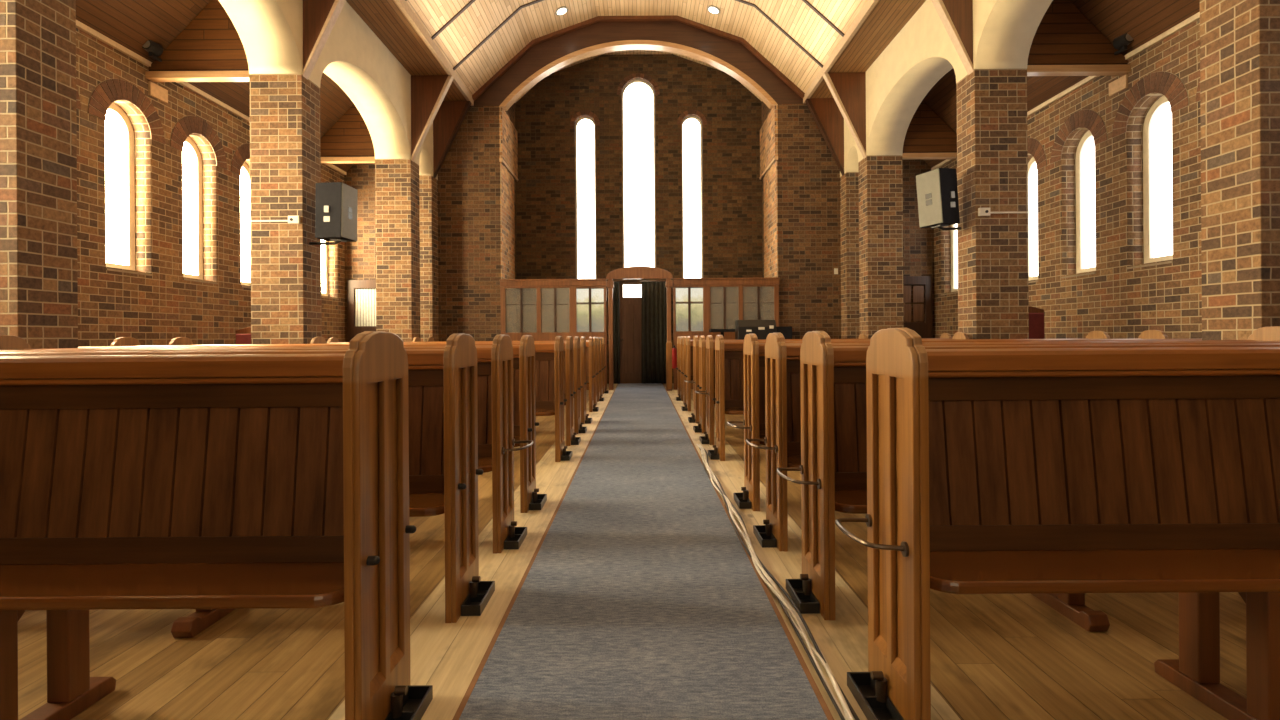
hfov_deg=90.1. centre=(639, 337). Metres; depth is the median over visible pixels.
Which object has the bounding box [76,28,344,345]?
wall
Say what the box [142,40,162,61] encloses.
spotlight
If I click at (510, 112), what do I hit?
wall
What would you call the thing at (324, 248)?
window
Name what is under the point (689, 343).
pew
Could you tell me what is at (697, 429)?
drip tray
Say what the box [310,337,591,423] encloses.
pew
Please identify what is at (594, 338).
pew
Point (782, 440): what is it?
pew
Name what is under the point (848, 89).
knee brace
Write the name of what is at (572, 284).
screen
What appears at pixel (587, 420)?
drip tray
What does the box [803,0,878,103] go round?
trim
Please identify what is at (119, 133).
window
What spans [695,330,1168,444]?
pew
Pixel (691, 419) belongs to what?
drip tray
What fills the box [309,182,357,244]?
loudspeaker
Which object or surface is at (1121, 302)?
wall
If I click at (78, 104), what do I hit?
window
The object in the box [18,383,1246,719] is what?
floor
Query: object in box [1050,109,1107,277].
window
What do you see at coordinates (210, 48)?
tie beam
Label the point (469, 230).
wall
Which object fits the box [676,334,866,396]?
pew
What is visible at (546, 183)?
wall
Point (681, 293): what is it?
window
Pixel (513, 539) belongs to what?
drip tray
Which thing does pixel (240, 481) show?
pew
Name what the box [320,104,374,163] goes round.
tie beam
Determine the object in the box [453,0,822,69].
trim
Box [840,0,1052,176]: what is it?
wall
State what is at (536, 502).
drip tray
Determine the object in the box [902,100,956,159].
tie beam
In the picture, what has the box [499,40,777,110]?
trim
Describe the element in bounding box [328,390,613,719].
floor
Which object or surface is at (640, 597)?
carpet runner
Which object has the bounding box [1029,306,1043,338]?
chair
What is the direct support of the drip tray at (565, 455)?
on the pew at (549, 357)
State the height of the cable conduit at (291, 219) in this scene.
0.100 m
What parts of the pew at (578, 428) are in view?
panel, rail, panel, panel frame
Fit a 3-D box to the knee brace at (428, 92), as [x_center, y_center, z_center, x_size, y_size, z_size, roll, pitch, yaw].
[-3.920,-4.144,12.075,0.778,1.597,0.130,0,0,0]
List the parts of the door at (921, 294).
panel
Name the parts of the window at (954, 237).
frame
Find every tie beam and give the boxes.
[145,0,248,81]
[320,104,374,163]
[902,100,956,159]
[1027,0,1130,75]
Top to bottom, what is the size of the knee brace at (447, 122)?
1.597 m
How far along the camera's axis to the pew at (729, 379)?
5.89 m
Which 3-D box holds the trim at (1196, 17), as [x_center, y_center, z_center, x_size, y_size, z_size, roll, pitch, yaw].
[6.220,-3.583,4.700,0.050,0.060,17.800,0,0,0]
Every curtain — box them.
[613,281,619,383]
[640,281,666,383]
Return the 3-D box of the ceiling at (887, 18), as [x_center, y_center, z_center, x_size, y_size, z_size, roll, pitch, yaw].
[3.855,-5.007,4.700,0.780,0.001,17.800,0,0,0]
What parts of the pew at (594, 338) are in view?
panel, panel frame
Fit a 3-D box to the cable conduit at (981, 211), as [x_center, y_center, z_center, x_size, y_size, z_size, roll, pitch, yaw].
[4.616,-1.602,8.105,0.635,0.100,0.050,0,0,0]
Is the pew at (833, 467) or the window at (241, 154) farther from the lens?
the window at (241, 154)
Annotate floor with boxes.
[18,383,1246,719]
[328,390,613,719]
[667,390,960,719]
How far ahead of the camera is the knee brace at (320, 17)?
8.16 m
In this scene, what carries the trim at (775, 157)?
attached to the wall at (770, 178)
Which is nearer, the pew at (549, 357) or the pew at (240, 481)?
the pew at (240, 481)
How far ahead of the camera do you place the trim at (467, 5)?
10.85 m
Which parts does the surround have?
post, post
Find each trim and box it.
[76,20,346,174]
[394,0,473,105]
[431,0,844,39]
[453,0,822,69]
[472,15,804,100]
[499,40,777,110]
[499,158,517,180]
[759,156,777,179]
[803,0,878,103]
[931,12,1199,169]
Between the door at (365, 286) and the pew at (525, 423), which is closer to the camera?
the pew at (525, 423)
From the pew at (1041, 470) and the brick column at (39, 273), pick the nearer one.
the pew at (1041, 470)
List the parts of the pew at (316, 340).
panel, rail, panel, panel frame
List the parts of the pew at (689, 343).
panel frame, panel, rail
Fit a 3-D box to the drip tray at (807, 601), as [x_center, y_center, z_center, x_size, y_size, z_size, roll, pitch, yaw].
[0.668,1.063,2.635,0.076,0.045,0.256,0,0,0]
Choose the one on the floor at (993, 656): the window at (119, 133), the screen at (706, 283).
the screen at (706, 283)
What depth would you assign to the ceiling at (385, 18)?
10.56 m
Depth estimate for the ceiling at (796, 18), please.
12.42 m
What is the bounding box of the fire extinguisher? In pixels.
[672,345,676,367]
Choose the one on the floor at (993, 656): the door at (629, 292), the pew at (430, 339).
the pew at (430, 339)
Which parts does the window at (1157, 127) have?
sill, frame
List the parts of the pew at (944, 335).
panel frame, panel, panel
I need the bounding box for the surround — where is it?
[606,266,672,389]
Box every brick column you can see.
[0,0,77,347]
[249,74,321,343]
[375,159,419,341]
[858,155,903,338]
[956,69,1028,338]
[1200,0,1279,339]
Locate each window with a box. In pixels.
[76,86,80,110]
[87,79,164,275]
[170,115,226,283]
[230,143,250,288]
[321,182,338,299]
[570,110,599,278]
[576,288,603,331]
[617,73,659,267]
[675,287,702,331]
[677,110,706,277]
[941,224,957,294]
[1027,138,1046,282]
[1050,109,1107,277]
[1112,71,1188,268]
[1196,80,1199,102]
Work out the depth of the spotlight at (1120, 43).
8.00 m
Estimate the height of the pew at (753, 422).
1.136 m
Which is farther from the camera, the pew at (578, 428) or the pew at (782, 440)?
the pew at (578, 428)
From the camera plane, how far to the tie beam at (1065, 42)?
8.16 m
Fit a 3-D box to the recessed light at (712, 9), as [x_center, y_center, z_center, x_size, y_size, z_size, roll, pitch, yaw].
[1.469,-6.549,12.750,0.263,0.115,0.278,0,0,-6]
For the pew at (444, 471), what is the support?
on the floor at (993, 656)
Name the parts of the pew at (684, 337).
panel frame, panel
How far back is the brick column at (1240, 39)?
4.55 m
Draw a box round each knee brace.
[303,0,345,79]
[411,75,453,161]
[433,101,471,177]
[805,98,843,175]
[823,72,865,157]
[931,0,972,74]
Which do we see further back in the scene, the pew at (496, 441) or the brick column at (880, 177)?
the brick column at (880, 177)
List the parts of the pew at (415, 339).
panel, panel frame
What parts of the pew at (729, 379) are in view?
panel frame, panel, moulding, seat, rail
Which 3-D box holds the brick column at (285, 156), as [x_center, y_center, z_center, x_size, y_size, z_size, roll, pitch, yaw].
[-4.623,-1.120,8.365,0.670,4.485,0.470,0,0,0]
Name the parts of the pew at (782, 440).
panel frame, panel, moulding, seat, rail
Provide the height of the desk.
1.440 m
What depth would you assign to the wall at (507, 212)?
14.18 m
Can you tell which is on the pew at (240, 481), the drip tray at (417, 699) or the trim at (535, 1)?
the drip tray at (417, 699)
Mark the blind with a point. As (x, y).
(365, 292)
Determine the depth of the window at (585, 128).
15.48 m
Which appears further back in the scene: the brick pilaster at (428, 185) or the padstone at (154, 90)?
the brick pilaster at (428, 185)
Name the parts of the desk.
label plate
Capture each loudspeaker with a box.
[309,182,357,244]
[916,168,960,230]
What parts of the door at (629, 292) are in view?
panel, glass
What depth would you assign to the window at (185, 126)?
9.30 m
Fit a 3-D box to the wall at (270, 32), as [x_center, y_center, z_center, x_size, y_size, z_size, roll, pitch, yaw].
[-4.644,-4.165,4.700,0.670,1.605,17.800,0,0,0]
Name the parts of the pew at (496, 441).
rail, moulding, seat, panel, panel frame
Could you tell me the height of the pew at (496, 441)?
1.136 m
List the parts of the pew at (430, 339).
panel, panel frame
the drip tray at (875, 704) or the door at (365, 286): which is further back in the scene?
the door at (365, 286)
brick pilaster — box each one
[419,175,438,341]
[840,172,859,338]
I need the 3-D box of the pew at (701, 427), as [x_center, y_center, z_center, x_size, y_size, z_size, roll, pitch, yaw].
[2.985,0.501,7.388,4.718,1.136,0.503,0,0,0]
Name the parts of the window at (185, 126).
frame, sill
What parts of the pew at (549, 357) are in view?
rail, moulding, seat, panel, panel frame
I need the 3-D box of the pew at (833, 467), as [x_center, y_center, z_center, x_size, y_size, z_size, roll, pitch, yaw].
[2.958,0.501,2.583,4.772,1.136,0.503,0,0,0]
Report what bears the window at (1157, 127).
in the wall at (1121, 302)
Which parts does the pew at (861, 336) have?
panel frame, panel, panel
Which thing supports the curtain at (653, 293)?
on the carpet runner
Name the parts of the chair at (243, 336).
frame, backrest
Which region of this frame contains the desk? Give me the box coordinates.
[709,320,791,339]
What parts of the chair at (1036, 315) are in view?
frame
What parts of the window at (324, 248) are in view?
frame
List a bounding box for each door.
[347,280,375,341]
[619,282,640,382]
[903,276,932,337]
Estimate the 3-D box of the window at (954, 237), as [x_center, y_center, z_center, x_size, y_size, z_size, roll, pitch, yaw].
[6.382,-2.060,12.940,0.277,2.350,1.180,0,0,0]
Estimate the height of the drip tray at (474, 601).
0.045 m
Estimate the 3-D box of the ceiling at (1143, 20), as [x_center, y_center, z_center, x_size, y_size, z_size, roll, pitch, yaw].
[5.571,-4.244,4.700,1.340,1.350,17.800,0,0,0]
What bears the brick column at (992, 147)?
on the floor at (993, 656)
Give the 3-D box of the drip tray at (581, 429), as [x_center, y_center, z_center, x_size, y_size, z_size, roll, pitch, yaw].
[-0.665,1.072,7.440,0.076,0.045,0.256,0,0,0]
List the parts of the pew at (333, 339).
panel, panel, panel frame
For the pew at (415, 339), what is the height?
1.136 m
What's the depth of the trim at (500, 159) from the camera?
14.22 m
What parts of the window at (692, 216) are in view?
frame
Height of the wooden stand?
1.030 m
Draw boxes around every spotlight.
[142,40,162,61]
[1113,33,1133,54]
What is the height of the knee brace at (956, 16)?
1.597 m
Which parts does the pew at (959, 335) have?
panel frame, panel, panel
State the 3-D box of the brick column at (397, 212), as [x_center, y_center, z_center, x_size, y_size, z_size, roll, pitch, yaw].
[-4.623,-1.120,12.225,0.670,4.485,0.470,0,0,0]
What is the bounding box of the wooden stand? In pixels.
[666,341,671,390]
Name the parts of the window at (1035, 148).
frame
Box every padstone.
[148,81,167,102]
[1109,75,1127,95]
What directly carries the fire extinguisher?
attached to the screen at (706, 283)
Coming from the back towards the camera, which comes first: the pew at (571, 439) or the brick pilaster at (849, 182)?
the brick pilaster at (849, 182)
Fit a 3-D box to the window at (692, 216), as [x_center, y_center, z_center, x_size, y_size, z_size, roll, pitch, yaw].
[1.256,-3.421,15.385,0.730,4.085,0.210,0,0,0]
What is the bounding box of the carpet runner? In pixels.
[452,383,833,719]
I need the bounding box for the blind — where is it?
[355,288,375,325]
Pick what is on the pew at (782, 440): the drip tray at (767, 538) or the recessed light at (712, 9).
the drip tray at (767, 538)
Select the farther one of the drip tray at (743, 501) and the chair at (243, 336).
the chair at (243, 336)
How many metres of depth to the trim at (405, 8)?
10.89 m
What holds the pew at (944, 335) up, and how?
on the floor at (993, 656)
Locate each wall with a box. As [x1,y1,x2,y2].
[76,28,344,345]
[219,0,437,179]
[344,21,934,341]
[499,107,517,278]
[505,103,514,126]
[515,54,762,383]
[760,105,777,277]
[762,101,770,124]
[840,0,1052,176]
[934,20,1201,338]
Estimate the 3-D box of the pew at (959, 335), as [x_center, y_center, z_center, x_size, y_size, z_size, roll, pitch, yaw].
[2.368,0.505,8.218,3.592,1.136,0.503,0,0,0]
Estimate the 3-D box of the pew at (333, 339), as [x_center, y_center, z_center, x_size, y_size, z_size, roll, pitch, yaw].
[-2.990,0.543,11.078,4.718,1.136,0.503,0,0,0]
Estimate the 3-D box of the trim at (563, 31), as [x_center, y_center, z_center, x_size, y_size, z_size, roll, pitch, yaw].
[-0.041,-5.920,13.510,7.040,1.740,0.100,0,0,0]
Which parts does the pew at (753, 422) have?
panel frame, panel, seat, rail, panel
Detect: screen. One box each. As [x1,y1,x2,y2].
[499,279,606,389]
[673,277,779,388]
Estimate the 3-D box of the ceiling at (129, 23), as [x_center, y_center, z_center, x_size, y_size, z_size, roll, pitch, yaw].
[-5.629,-4.166,4.700,1.340,1.350,17.800,0,0,0]
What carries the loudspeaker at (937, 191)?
attached to the brick column at (992, 147)
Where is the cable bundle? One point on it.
(848, 713)
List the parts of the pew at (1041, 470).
panel frame, panel, rail, moulding, seat, leg, leg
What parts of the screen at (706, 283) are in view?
cornice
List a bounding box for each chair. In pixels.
[235,327,250,343]
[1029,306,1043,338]
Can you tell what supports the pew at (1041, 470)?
on the floor at (993, 656)
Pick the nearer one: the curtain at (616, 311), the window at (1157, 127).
the window at (1157, 127)
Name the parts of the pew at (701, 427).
panel frame, panel, rail, panel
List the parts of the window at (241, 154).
frame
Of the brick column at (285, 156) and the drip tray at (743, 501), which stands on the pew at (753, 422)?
the drip tray at (743, 501)
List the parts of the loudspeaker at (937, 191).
panel, connector plate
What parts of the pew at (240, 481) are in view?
leg, leg, moulding, seat, rail, panel, knob, panel frame, knob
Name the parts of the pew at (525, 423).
panel, rail, seat, panel, panel frame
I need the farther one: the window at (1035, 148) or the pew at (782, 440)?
the window at (1035, 148)
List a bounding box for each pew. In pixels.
[0,331,432,719]
[0,333,494,637]
[0,334,533,553]
[0,335,546,512]
[78,336,572,461]
[110,336,580,445]
[169,336,586,433]
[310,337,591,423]
[328,337,603,401]
[403,337,598,411]
[413,337,603,397]
[427,337,608,393]
[512,337,598,406]
[676,333,951,400]
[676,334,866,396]
[681,336,869,410]
[681,336,951,405]
[684,332,968,422]
[693,331,1109,432]
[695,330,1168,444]
[708,335,1201,460]
[727,326,1279,510]
[746,332,1279,551]
[776,331,1279,631]
[835,328,1279,719]
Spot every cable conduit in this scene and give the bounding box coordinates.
[250,216,299,223]
[978,208,1028,215]
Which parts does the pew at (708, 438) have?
panel frame, panel, rail, panel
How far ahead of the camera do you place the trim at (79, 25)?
8.10 m
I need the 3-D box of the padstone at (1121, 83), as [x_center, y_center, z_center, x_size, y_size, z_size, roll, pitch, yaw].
[6.237,-3.289,8.330,0.040,0.170,0.300,0,0,0]
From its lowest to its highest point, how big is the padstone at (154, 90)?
0.170 m
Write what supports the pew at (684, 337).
on the floor at (993, 656)
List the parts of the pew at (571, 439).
panel, rail, panel, panel frame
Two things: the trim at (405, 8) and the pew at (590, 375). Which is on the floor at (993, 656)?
the pew at (590, 375)
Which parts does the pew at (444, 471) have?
leg, rail, moulding, seat, panel, knob, panel frame, knob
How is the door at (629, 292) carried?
in the wall at (546, 183)
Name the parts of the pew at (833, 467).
panel frame, panel, moulding, seat, rail, leg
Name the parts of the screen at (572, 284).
cornice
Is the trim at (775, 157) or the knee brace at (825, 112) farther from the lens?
the trim at (775, 157)
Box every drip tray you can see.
[385,685,432,719]
[461,581,494,615]
[504,527,526,548]
[529,494,546,509]
[561,451,572,460]
[571,437,580,444]
[579,427,586,432]
[585,418,591,423]
[688,417,694,422]
[693,426,701,432]
[699,436,708,443]
[708,450,718,459]
[733,493,750,508]
[753,525,776,547]
[786,579,819,613]
[847,672,903,719]
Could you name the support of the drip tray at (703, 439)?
on the pew at (708, 438)
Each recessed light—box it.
[555,7,567,15]
[707,6,719,14]
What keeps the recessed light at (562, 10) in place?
in the ceiling at (796, 18)
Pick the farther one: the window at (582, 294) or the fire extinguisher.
the window at (582, 294)
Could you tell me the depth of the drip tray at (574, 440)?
6.59 m
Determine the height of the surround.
2.600 m
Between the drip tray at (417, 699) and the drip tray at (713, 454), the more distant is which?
the drip tray at (713, 454)
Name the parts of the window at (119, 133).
frame, sill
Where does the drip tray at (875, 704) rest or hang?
on the pew at (1041, 470)
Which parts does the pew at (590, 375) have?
rail, panel, panel frame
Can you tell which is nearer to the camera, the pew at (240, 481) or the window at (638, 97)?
the pew at (240, 481)
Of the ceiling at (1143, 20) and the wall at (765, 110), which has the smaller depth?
the ceiling at (1143, 20)
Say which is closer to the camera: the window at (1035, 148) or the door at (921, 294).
the window at (1035, 148)
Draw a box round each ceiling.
[76,0,354,171]
[346,0,466,100]
[406,0,867,102]
[809,0,925,98]
[923,0,1199,167]
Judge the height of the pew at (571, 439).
1.136 m
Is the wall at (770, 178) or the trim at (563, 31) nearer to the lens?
the trim at (563, 31)
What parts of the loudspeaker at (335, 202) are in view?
connector plate, panel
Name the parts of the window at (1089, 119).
sill, frame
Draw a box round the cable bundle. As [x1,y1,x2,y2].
[697,444,859,719]

